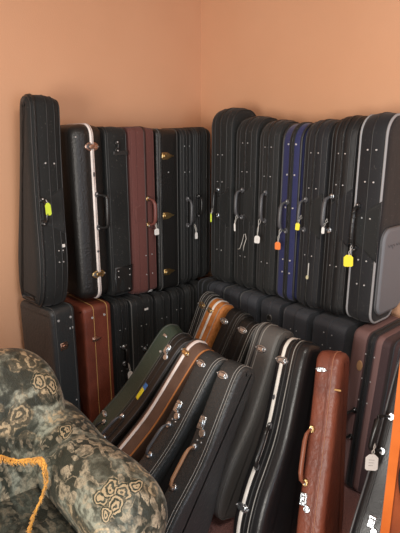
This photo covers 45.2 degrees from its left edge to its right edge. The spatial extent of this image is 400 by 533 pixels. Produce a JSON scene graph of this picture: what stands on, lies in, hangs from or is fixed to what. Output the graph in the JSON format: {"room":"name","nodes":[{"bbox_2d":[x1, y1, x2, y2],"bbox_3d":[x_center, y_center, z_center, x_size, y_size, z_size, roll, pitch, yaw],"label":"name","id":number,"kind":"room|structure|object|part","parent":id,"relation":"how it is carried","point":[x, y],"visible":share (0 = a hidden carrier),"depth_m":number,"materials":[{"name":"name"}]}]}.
{"room":"music room","nodes":[
{"label":"music room","id":0,"kind":"room"},
{"bbox_2d":[0,0,200,348],"bbox_3d":[-1.474,-0.292,1.696,4.120,2.700,0.120,-13,20,-41],"label":"wall","id":1,"kind":"structure","parent":0,"point":[105,63],"depth_m":2.31,"materials":[{"name":"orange paint"}]},
{"bbox_2d":[208,483,360,532],"bbox_3d":[-0.265,1.402,0.763,4.120,0.100,3.720,-13,20,-41],"label":"floor","id":2,"kind":"structure","parent":0,"point":[351,496],"depth_m":1.97,"materials":[{"name":"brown carpet"}]},
{"bbox_2d":[20,300,80,410],"bbox_3d":[-0.709,0.539,2.320,0.266,0.778,0.126,11,19,37],"label":"case","id":3,"kind":"object","parent":2,"relation":"on","point":[49,333],"visible":0.41,"depth_m":2.20,"materials":[{"name":"grey"}]},
{"bbox_2d":[18,93,67,306],"bbox_3d":[-0.692,-0.278,2.105,0.259,0.905,0.202,14,20,42],"label":"case","id":4,"kind":"object","parent":3,"relation":"on","point":[42,240],"visible":0.99,"depth_m":2.05,"materials":[{"name":"black fabric"}]},
{"bbox_3d":[-0.649,-0.228,2.011,0.014,0.101,0.054,-9,17,-43],"label":"handle","id":5,"kind":"part","parent":4,"relation":"part of","materials":[{"name":"black plastic"}]},
{"bbox_2d":[45,200,51,214],"bbox_3d":[-0.636,-0.246,1.997,0.026,0.065,0.020,-13,20,-41],"label":"price tag","id":6,"kind":"object","parent":4,"relation":"hanging from","point":[47,205],"visible":1,"depth_m":1.99,"materials":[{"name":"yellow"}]},
{"bbox_2d":[0,348,167,532],"bbox_3d":[-0.677,0.785,1.206,1.100,0.868,0.779,-13,20,-41],"label":"armchair","id":7,"kind":"object","parent":2,"relation":"on","point":[59,473],"visible":1,"depth_m":1.39,"materials":[{"name":"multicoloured fabric"}]},
{"bbox_3d":[-0.850,0.669,1.369,1.020,0.729,0.271,-13,20,-41],"label":"backrest","id":8,"kind":"part","parent":7,"relation":"part of","materials":[{"name":"fabric"}]},
{"bbox_2d":[0,487,76,532],"bbox_3d":[-0.621,0.852,1.164,0.720,0.160,0.620,-13,20,-41],"label":"seat cushion","id":9,"kind":"object","parent":7,"relation":"on","point":[17,506],"depth_m":1.38,"materials":[{"name":"fabric"}]},
{"bbox_3d":[-0.334,0.760,1.479,0.230,0.536,0.600,-13,20,-41],"label":"armrest","id":10,"kind":"part","parent":7,"relation":"part of","materials":[{"name":"fabric"}]},
{"bbox_2d":[64,294,114,422],"bbox_3d":[-0.568,0.520,2.450,0.148,0.749,0.268,-13,20,-41],"label":"case","id":11,"kind":"object","parent":2,"relation":"on","point":[92,316],"visible":0.62,"depth_m":2.33,"materials":[{"name":"brown leather"}]},
{"bbox_2d":[60,123,109,298],"bbox_3d":[-0.549,-0.247,2.245,0.152,0.811,0.313,-13,20,-41],"label":"case","id":12,"kind":"object","parent":11,"relation":"on","point":[81,149],"visible":0.92,"depth_m":2.16,"materials":[{"name":"leather"}]},
{"bbox_3d":[-0.439,-0.249,2.171,0.064,0.157,0.018,6,16,21],"label":"handle","id":13,"kind":"part","parent":12,"relation":"part of","materials":[{"name":"black plastic"}]},
{"bbox_2d":[99,294,129,395],"bbox_3d":[-0.462,0.505,2.528,0.087,0.752,0.305,-13,20,-41],"label":"case","id":14,"kind":"object","parent":2,"relation":"on","point":[118,305],"visible":0.39,"depth_m":2.40,"materials":[{"name":"black fabric"}]},
{"bbox_2d":[97,126,131,296],"bbox_3d":[-0.456,-0.265,2.361,0.119,0.811,0.251,-13,20,-41],"label":"case","id":15,"kind":"object","parent":14,"relation":"on","point":[113,139],"visible":0.56,"depth_m":2.27,"materials":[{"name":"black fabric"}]},
{"bbox_3d":[-0.377,0.064,2.373,0.100,0.137,0.010,-13,20,-41],"label":"corner panel","id":16,"kind":"part","parent":15,"relation":"part of","materials":[{"name":"black plastic"}]},
{"bbox_3d":[-0.372,0.451,2.410,0.013,0.095,0.036,-13,20,-41],"label":"handle","id":17,"kind":"part","parent":14,"relation":"part of","materials":[{"name":"black plastic"}]},
{"bbox_2d":[128,363,132,378],"bbox_3d":[-0.355,0.524,2.411,0.027,0.079,0.022,-13,20,-41],"label":"price tag","id":18,"kind":"object","parent":14,"relation":"hanging from","point":[130,372],"visible":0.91,"depth_m":2.41,"materials":[{"name":"white paper"}]},
{"bbox_2d":[118,292,153,371],"bbox_3d":[-0.367,0.489,2.613,0.144,0.739,0.305,-13,20,-41],"label":"case","id":19,"kind":"object","parent":2,"relation":"on","point":[140,306],"visible":0.18,"depth_m":2.47,"materials":[{"name":"grey fabric"}]},
{"bbox_2d":[119,126,156,293],"bbox_3d":[-0.337,-0.278,2.444,0.146,0.836,0.295,-13,20,-40],"label":"case","id":20,"kind":"object","parent":19,"relation":"on","point":[139,139],"visible":0.63,"depth_m":2.36,"materials":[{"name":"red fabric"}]},
{"bbox_3d":[-0.235,-0.269,2.374,0.056,0.138,0.019,9,17,31],"label":"handle","id":21,"kind":"part","parent":20,"relation":"part of","materials":[{"name":"red leather"}]},
{"bbox_2d":[154,224,158,234],"bbox_3d":[-0.221,-0.193,2.387,0.026,0.071,0.021,-13,20,-41],"label":"price tag","id":22,"kind":"object","parent":20,"relation":"hanging from","point":[156,231],"visible":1,"depth_m":2.38,"materials":[{"name":"white paper"}]},
{"bbox_2d":[92,324,182,432],"bbox_3d":[-0.308,0.597,2.194,0.512,0.728,0.208,0,15,-1],"label":"case","id":23,"kind":"object","parent":2,"relation":"on","point":[130,388],"visible":0.43,"depth_m":2.11,"materials":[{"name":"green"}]},
{"bbox_2d":[101,332,193,446],"bbox_3d":[-0.259,0.627,2.090,0.506,0.732,0.185,-1,15,-5],"label":"case","id":24,"kind":"object","parent":2,"relation":"on","point":[118,428],"visible":0.47,"depth_m":2.00,"materials":[{"name":"grey"}]},
{"bbox_3d":[-0.380,0.682,2.037,0.058,0.125,0.013,18,18,-44],"label":"handle","id":25,"kind":"part","parent":24,"relation":"part of","materials":[{"name":"grey plastic"}]},
{"bbox_2d":[146,289,169,338],"bbox_3d":[-0.268,0.471,2.701,0.097,0.729,0.305,-13,20,-41],"label":"case","id":26,"kind":"object","parent":2,"relation":"on","point":[161,299],"visible":0.14,"depth_m":2.55,"materials":[{"name":"grey fabric"}]},
{"bbox_2d":[152,128,178,290],"bbox_3d":[-0.235,-0.300,2.564,0.141,0.836,0.244,-13,20,-41],"label":"case","id":27,"kind":"object","parent":26,"relation":"on","point":[165,141],"visible":0.52,"depth_m":2.47,"materials":[{"name":"grey leather"}]},
{"bbox_2d":[117,338,213,462],"bbox_3d":[-0.195,0.657,1.970,0.509,0.735,0.170,-4,15,-15],"label":"case","id":28,"kind":"object","parent":2,"relation":"on","point":[135,443],"visible":0.45,"depth_m":1.90,"materials":[{"name":"leather"}]},
{"bbox_2d":[163,286,183,331],"bbox_3d":[-0.204,0.449,2.778,0.085,0.732,0.272,-13,20,-41],"label":"case","id":29,"kind":"object","parent":2,"relation":"on","point":[175,293],"visible":0.21,"depth_m":2.61,"materials":[{"name":"black fabric"}]},
{"bbox_2d":[139,350,227,493],"bbox_3d":[-0.115,0.697,1.840,0.490,0.722,0.143,-8,17,-27],"label":"case","id":30,"kind":"object","parent":2,"relation":"on","point":[165,450],"visible":0.54,"depth_m":1.79,"materials":[{"name":"grey leather"}]},
{"bbox_3d":[-0.162,0.647,1.795,0.054,0.134,0.013,25,2,-44],"label":"handle","id":31,"kind":"part","parent":30,"relation":"part of","materials":[{"name":"black leather"}]},
{"bbox_2d":[176,283,193,332],"bbox_3d":[-0.140,0.434,2.835,0.071,0.732,0.272,-13,20,-41],"label":"case","id":32,"kind":"object","parent":2,"relation":"on","point":[188,290],"visible":0.16,"depth_m":2.67,"materials":[{"name":"grey fabric"}]},
{"bbox_2d":[162,128,192,283],"bbox_3d":[-0.135,-0.321,2.630,0.080,0.841,0.286,-13,20,-41],"label":"case","id":33,"kind":"object","parent":32,"relation":"on","point":[185,205],"visible":0.48,"depth_m":2.54,"materials":[{"name":"black fabric"}]},
{"bbox_3d":[-0.053,-0.286,2.546,0.015,0.145,0.042,-13,20,-41],"label":"handle","id":34,"kind":"part","parent":33,"relation":"part of","materials":[{"name":"grey plastic"}]},
{"bbox_2d":[186,279,198,309],"bbox_3d":[-0.078,0.418,2.888,0.076,0.737,0.272,-13,20,-41],"label":"case","id":35,"kind":"object","parent":2,"relation":"on","point":[194,283],"visible":0.07,"depth_m":2.71,"materials":[{"name":"black fabric"}]},
{"bbox_2d":[184,128,202,279],"bbox_3d":[-0.080,-0.339,2.681,0.054,0.837,0.280,-13,20,-41],"label":"case","id":36,"kind":"object","parent":35,"relation":"on","point":[195,135],"visible":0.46,"depth_m":2.59,"materials":[{"name":"grey fabric"}]},
{"bbox_3d":[0.002,-0.326,2.591,0.013,0.105,0.036,-13,20,-41],"label":"handle","id":37,"kind":"part","parent":36,"relation":"part of","materials":[{"name":"black plastic"}]},
{"bbox_2d":[183,127,209,276],"bbox_3d":[-0.041,-0.358,2.743,0.073,0.842,0.237,-13,20,-41],"label":"case","id":38,"kind":"object","parent":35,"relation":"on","point":[204,133],"visible":0.43,"depth_m":2.65,"materials":[{"name":"black fabric"}]},
{"bbox_2d":[187,291,220,337],"bbox_3d":[-0.071,0.501,2.505,0.372,0.760,0.163,-5,16,-18],"label":"case","id":39,"kind":"object","parent":2,"relation":"on","point":[205,297],"visible":0.16,"depth_m":2.42,"materials":[{"name":"grey"}]},
{"bbox_2d":[198,276,218,298],"bbox_3d":[0.120,0.419,2.802,0.296,0.761,0.082,-13,20,-41],"label":"case","id":40,"kind":"object","parent":2,"relation":"on","point":[203,284],"visible":0.14,"depth_m":2.63,"materials":[{"name":"black fabric"}]},
{"bbox_2d":[164,359,254,532],"bbox_3d":[-0.003,0.731,1.720,0.473,0.720,0.100,-13,20,-41],"label":"case","id":41,"kind":"object","parent":2,"relation":"on","point":[191,494],"visible":0.98,"depth_m":1.69,"materials":[{"name":"grey leather"}]},
{"bbox_3d":[-0.091,0.772,1.676,0.022,0.027,0.016,16,-8,46],"label":"handle mount","id":42,"kind":"part","parent":41,"relation":"part of","materials":[{"name":"silver metal"}]},
{"bbox_3d":[-0.065,0.702,1.682,0.014,0.155,0.059,16,-8,46],"label":"handle","id":43,"kind":"part","parent":41,"relation":"part of","materials":[{"name":"brown leather"}]},
{"bbox_2d":[194,297,233,347],"bbox_3d":[-0.046,0.532,2.396,0.426,0.757,0.169,-5,16,-19],"label":"case","id":44,"kind":"object","parent":2,"relation":"on","point":[210,324],"visible":0.24,"depth_m":2.31,"materials":[{"name":"brown leather"}]},
{"bbox_2d":[209,280,236,298],"bbox_3d":[0.186,0.437,2.732,0.296,0.761,0.096,-13,20,-41],"label":"case","id":45,"kind":"object","parent":2,"relation":"on","point":[217,287],"visible":0.14,"depth_m":2.55,"materials":[{"name":"fabric"}]},
{"bbox_2d":[211,107,255,282],"bbox_3d":[0.164,-0.358,2.499,0.256,0.895,0.149,-13,20,-41],"label":"case","id":46,"kind":"object","parent":45,"relation":"on","point":[225,124],"visible":0.6,"depth_m":2.42,"materials":[{"name":"black fabric"}]},
{"bbox_3d":[0.078,-0.323,2.442,0.042,0.136,0.015,-13,20,-41],"label":"handle","id":47,"kind":"part","parent":46,"relation":"part of","materials":[{"name":"black plastic"}]},
{"bbox_2d":[211,308,253,357],"bbox_3d":[0.038,0.567,2.302,0.432,0.734,0.165,-6,16,-22],"label":"case","id":48,"kind":"object","parent":2,"relation":"on","point":[223,339],"visible":0.23,"depth_m":2.23,"materials":[{"name":"grey"}]},
{"bbox_2d":[223,283,250,307],"bbox_3d":[0.261,0.458,2.652,0.296,0.761,0.110,-13,20,-41],"label":"case","id":49,"kind":"object","parent":2,"relation":"on","point":[231,294],"visible":0.12,"depth_m":2.47,"materials":[{"name":"fabric"}]},
{"bbox_2d":[234,116,276,288],"bbox_3d":[0.275,-0.307,2.396,0.262,0.851,0.134,-13,20,-41],"label":"case","id":50,"kind":"object","parent":49,"relation":"on","point":[249,130],"visible":0.6,"depth_m":2.32,"materials":[{"name":"black fabric"}]},
{"bbox_3d":[0.186,-0.304,2.335,0.049,0.137,0.018,-9,17,-30],"label":"handle","id":51,"kind":"part","parent":50,"relation":"part of","materials":[{"name":"grey plastic"}]},
{"bbox_2d":[225,318,259,363],"bbox_3d":[0.096,0.605,2.163,0.410,0.736,0.156,-7,16,-25],"label":"case","id":52,"kind":"object","parent":2,"relation":"on","point":[238,348],"visible":0.21,"depth_m":2.09,"materials":[{"name":"grey"}]},
{"bbox_2d":[214,322,293,519],"bbox_3d":[0.185,0.637,1.963,0.418,0.778,0.142,-12,19,-38],"label":"case","id":53,"kind":"object","parent":2,"relation":"on","point":[267,338],"visible":0.56,"depth_m":1.90,"materials":[{"name":"black leather"}]},
{"bbox_2d":[239,289,273,322],"bbox_3d":[0.344,0.481,2.564,0.296,0.761,0.115,-13,20,-41],"label":"case","id":54,"kind":"object","parent":2,"relation":"on","point":[251,300],"visible":0.14,"depth_m":2.38,"materials":[{"name":"fabric"}]},
{"bbox_2d":[233,337,320,532],"bbox_3d":[0.300,0.682,1.791,0.168,0.779,0.436,11,18,36],"label":"case","id":55,"kind":"object","parent":2,"relation":"on","point":[269,498],"visible":0.91,"depth_m":1.75,"materials":[{"name":"black plastic"}]},
{"bbox_3d":[0.228,0.659,1.751,0.065,0.157,0.023,14,-4,-44],"label":"handle","id":56,"kind":"part","parent":55,"relation":"part of","materials":[{"name":"black plastic"}]},
{"bbox_2d":[261,295,296,326],"bbox_3d":[0.434,0.507,2.467,0.297,0.761,0.110,-13,21,-41],"label":"case","id":57,"kind":"object","parent":2,"relation":"on","point":[272,308],"visible":0.19,"depth_m":2.28,"materials":[{"name":"fabric"}]},
{"bbox_2d":[256,119,298,294],"bbox_3d":[0.371,-0.270,2.299,0.258,0.832,0.117,-13,20,-41],"label":"case","id":58,"kind":"object","parent":57,"relation":"on","point":[271,139],"visible":0.6,"depth_m":2.22,"materials":[{"name":"grey fabric"}]},
{"bbox_2d":[254,220,260,242],"bbox_3d":[0.269,-0.167,2.243,0.027,0.115,0.017,5,16,18],"label":"price tag","id":59,"kind":"object","parent":58,"relation":"hanging from","point":[256,238],"visible":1,"depth_m":2.24,"materials":[{"name":"white paper"}]},
{"bbox_3d":[0.291,-0.274,2.225,0.045,0.137,0.017,-13,20,-41],"label":"handle","id":60,"kind":"part","parent":58,"relation":"part of","materials":[{"name":"grey plastic"}]},
{"bbox_2d":[276,122,312,301],"bbox_3d":[0.455,-0.240,2.210,0.257,0.818,0.108,-13,20,-41],"label":"case","id":61,"kind":"object","parent":57,"relation":"on","point":[294,138],"visible":0.6,"depth_m":2.14,"materials":[{"name":"blue fabric"}]},
{"bbox_2d":[275,230,281,249],"bbox_3d":[0.354,-0.124,2.164,0.027,0.095,0.018,7,16,24],"label":"price tag","id":62,"kind":"object","parent":61,"relation":"hanging from","point":[277,244],"visible":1,"depth_m":2.16,"materials":[{"name":"orange paper"}]},
{"bbox_3d":[0.369,-0.223,2.152,0.048,0.137,0.018,-8,17,-27],"label":"handle","id":63,"kind":"part","parent":61,"relation":"part of","materials":[{"name":"grey plastic"}]},
{"bbox_2d":[282,302,325,340],"bbox_3d":[0.529,0.537,2.367,0.296,0.755,0.134,-13,21,-41],"label":"case","id":64,"kind":"object","parent":2,"relation":"on","point":[298,318],"visible":0.15,"depth_m":2.18,"materials":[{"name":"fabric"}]},
{"bbox_2d":[296,119,339,307],"bbox_3d":[0.540,-0.220,2.123,0.253,0.829,0.115,-13,20,-41],"label":"case","id":65,"kind":"object","parent":64,"relation":"on","point":[318,143],"visible":0.62,"depth_m":2.06,"materials":[{"name":"black fabric"}]},
{"bbox_2d":[295,216,301,229],"bbox_3d":[0.423,-0.188,2.058,0.028,0.066,0.010,2,15,9],"label":"price tag","id":66,"kind":"object","parent":65,"relation":"hanging from","point":[297,226],"visible":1,"depth_m":2.06,"materials":[{"name":"yellow paper"}]},
{"bbox_3d":[0.437,-0.223,2.078,0.044,0.136,0.015,-8,17,-29],"label":"handle","id":67,"kind":"part","parent":65,"relation":"part of","materials":[{"name":"grey plastic"}]},
{"bbox_2d":[297,350,349,532],"bbox_3d":[0.450,0.705,1.722,0.151,0.763,0.375,7,16,26],"label":"case","id":68,"kind":"object","parent":2,"relation":"on","point":[321,503],"visible":1,"depth_m":1.68,"materials":[{"name":"brown leather"}]},
{"bbox_3d":[0.368,0.663,1.678,0.023,0.186,0.061,3,-3,35],"label":"handle","id":69,"kind":"part","parent":68,"relation":"part of","materials":[{"name":"brown leather"}]},
{"bbox_3d":[0.368,0.753,1.673,0.022,0.027,0.015,3,-3,35],"label":"handle mount","id":70,"kind":"part","parent":68,"relation":"part of","materials":[{"name":"gold metal"}]},
{"bbox_2d":[306,312,368,450],"bbox_3d":[0.645,0.570,2.243,0.296,0.754,0.191,-13,20,-40],"label":"case","id":71,"kind":"object","parent":2,"relation":"on","point":[330,332],"visible":0.23,"depth_m":2.06,"materials":[{"name":"fabric"}]},
{"bbox_2d":[320,115,367,315],"bbox_3d":[0.624,-0.200,2.027,0.261,0.840,0.120,-13,20,-41],"label":"case","id":72,"kind":"object","parent":71,"relation":"on","point":[340,198],"visible":0.62,"depth_m":1.96,"materials":[{"name":"black fabric"}]},
{"bbox_2d":[321,219,327,233],"bbox_3d":[0.511,-0.165,1.965,0.025,0.063,0.010,2,15,8],"label":"price tag","id":73,"kind":"object","parent":72,"relation":"hanging from","point":[323,228],"visible":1,"depth_m":1.97,"materials":[{"name":"white paper"}]},
{"bbox_3d":[0.520,-0.217,1.980,0.052,0.148,0.020,-8,17,-27],"label":"handle","id":74,"kind":"part","parent":72,"relation":"part of","materials":[{"name":"grey plastic"}]},
{"bbox_2d":[344,315,399,491],"bbox_3d":[0.747,0.612,2.085,0.369,0.758,0.204,-13,20,-40],"label":"case","id":75,"kind":"object","parent":2,"relation":"on","point":[373,345],"visible":0.64,"depth_m":1.97,"materials":[{"name":"red fabric"}]},
{"bbox_3d":[0.616,0.669,2.024,0.076,0.138,0.034,-13,23,-41],"label":"handle","id":76,"kind":"part","parent":75,"relation":"part of","materials":[{"name":"brown leather"}]},
{"bbox_2d":[346,112,399,323],"bbox_3d":[0.726,-0.182,1.941,0.286,0.846,0.136,-13,20,-41],"label":"case","id":77,"kind":"object","parent":75,"relation":"on","point":[373,288],"visible":1,"depth_m":1.88,"materials":[{"name":"black fabric"}]},
{"bbox_2d":[344,245,352,266],"bbox_3d":[0.592,-0.043,1.912,0.038,0.088,0.016,4,15,15],"label":"price tag","id":78,"kind":"object","parent":77,"relation":"hanging from","point":[348,259],"visible":1,"depth_m":1.91,"materials":[{"name":"yellow paper"}]},
{"bbox_3d":[0.609,-0.153,1.900,0.044,0.177,0.019,-13,20,-41],"label":"handle","id":79,"kind":"part","parent":77,"relation":"part of","materials":[{"name":"black plastic"}]},
{"bbox_2d":[349,358,399,532],"bbox_3d":[0.636,0.717,1.642,0.148,0.785,0.394,14,20,43],"label":"case","id":80,"kind":"object","parent":2,"relation":"on","point":[367,518],"visible":0.69,"depth_m":1.60,"materials":[{"name":"black leather"}]},
{"bbox_2d":[365,444,377,470],"bbox_3d":[0.563,0.624,1.575,0.041,0.094,0.016,1,15,5],"label":"price tag","id":81,"kind":"object","parent":80,"relation":"hanging from","point":[371,461],"visible":1,"depth_m":1.57,"materials":[{"name":"white paper"}]},
{"bbox_3d":[0.600,0.556,1.602,0.044,0.128,0.064,15,3,35],"label":"handle","id":82,"kind":"part","parent":80,"relation":"part of","materials":[{"name":"black plastic"}]},
{"bbox_3d":[0.613,0.620,1.614,0.022,0.026,0.012,15,3,35],"label":"handle mount","id":83,"kind":"part","parent":80,"relation":"part of","materials":[{"name":"silver metal"}]},
{"bbox_2d":[379,340,399,428],"bbox_3d":[0.870,0.633,2.004,0.296,0.754,0.148,-13,20,-40],"label":"case","id":84,"kind":"object","parent":2,"relation":"on","point":[396,352],"visible":0.12,"depth_m":1.86,"materials":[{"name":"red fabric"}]},
{"bbox_2d":[380,365,399,532],"bbox_3d":[0.705,0.686,1.232,0.441,1.045,0.263,7,16,24],"label":"case","id":85,"kind":"object","parent":2,"relation":"on","point":[390,523],"visible":1,"depth_m":1.16,"materials":[{"name":"orange wood"}]},
{"bbox_3d":[0.658,0.719,1.137,0.400,0.970,0.014,7,16,24],"label":"panel","id":86,"kind":"part","parent":85,"relation":"part of","materials":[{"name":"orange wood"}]},
{"bbox_3d":[0.518,0.514,1.132,0.096,0.235,0.011,7,16,24],"label":"hanging cord","id":87,"kind":"part","parent":85,"relation":"part of","materials":[{"name":"black plastic"}]},
{"bbox_2d":[201,0,399,317],"bbox_3d":[1.257,-0.283,1.663,0.120,2.700,3.600,-13,20,-41],"label":"wall","id":88,"kind":"structure","parent":0,"point":[300,61],"depth_m":2.28,"materials":[{"name":"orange paint"}]}
]}

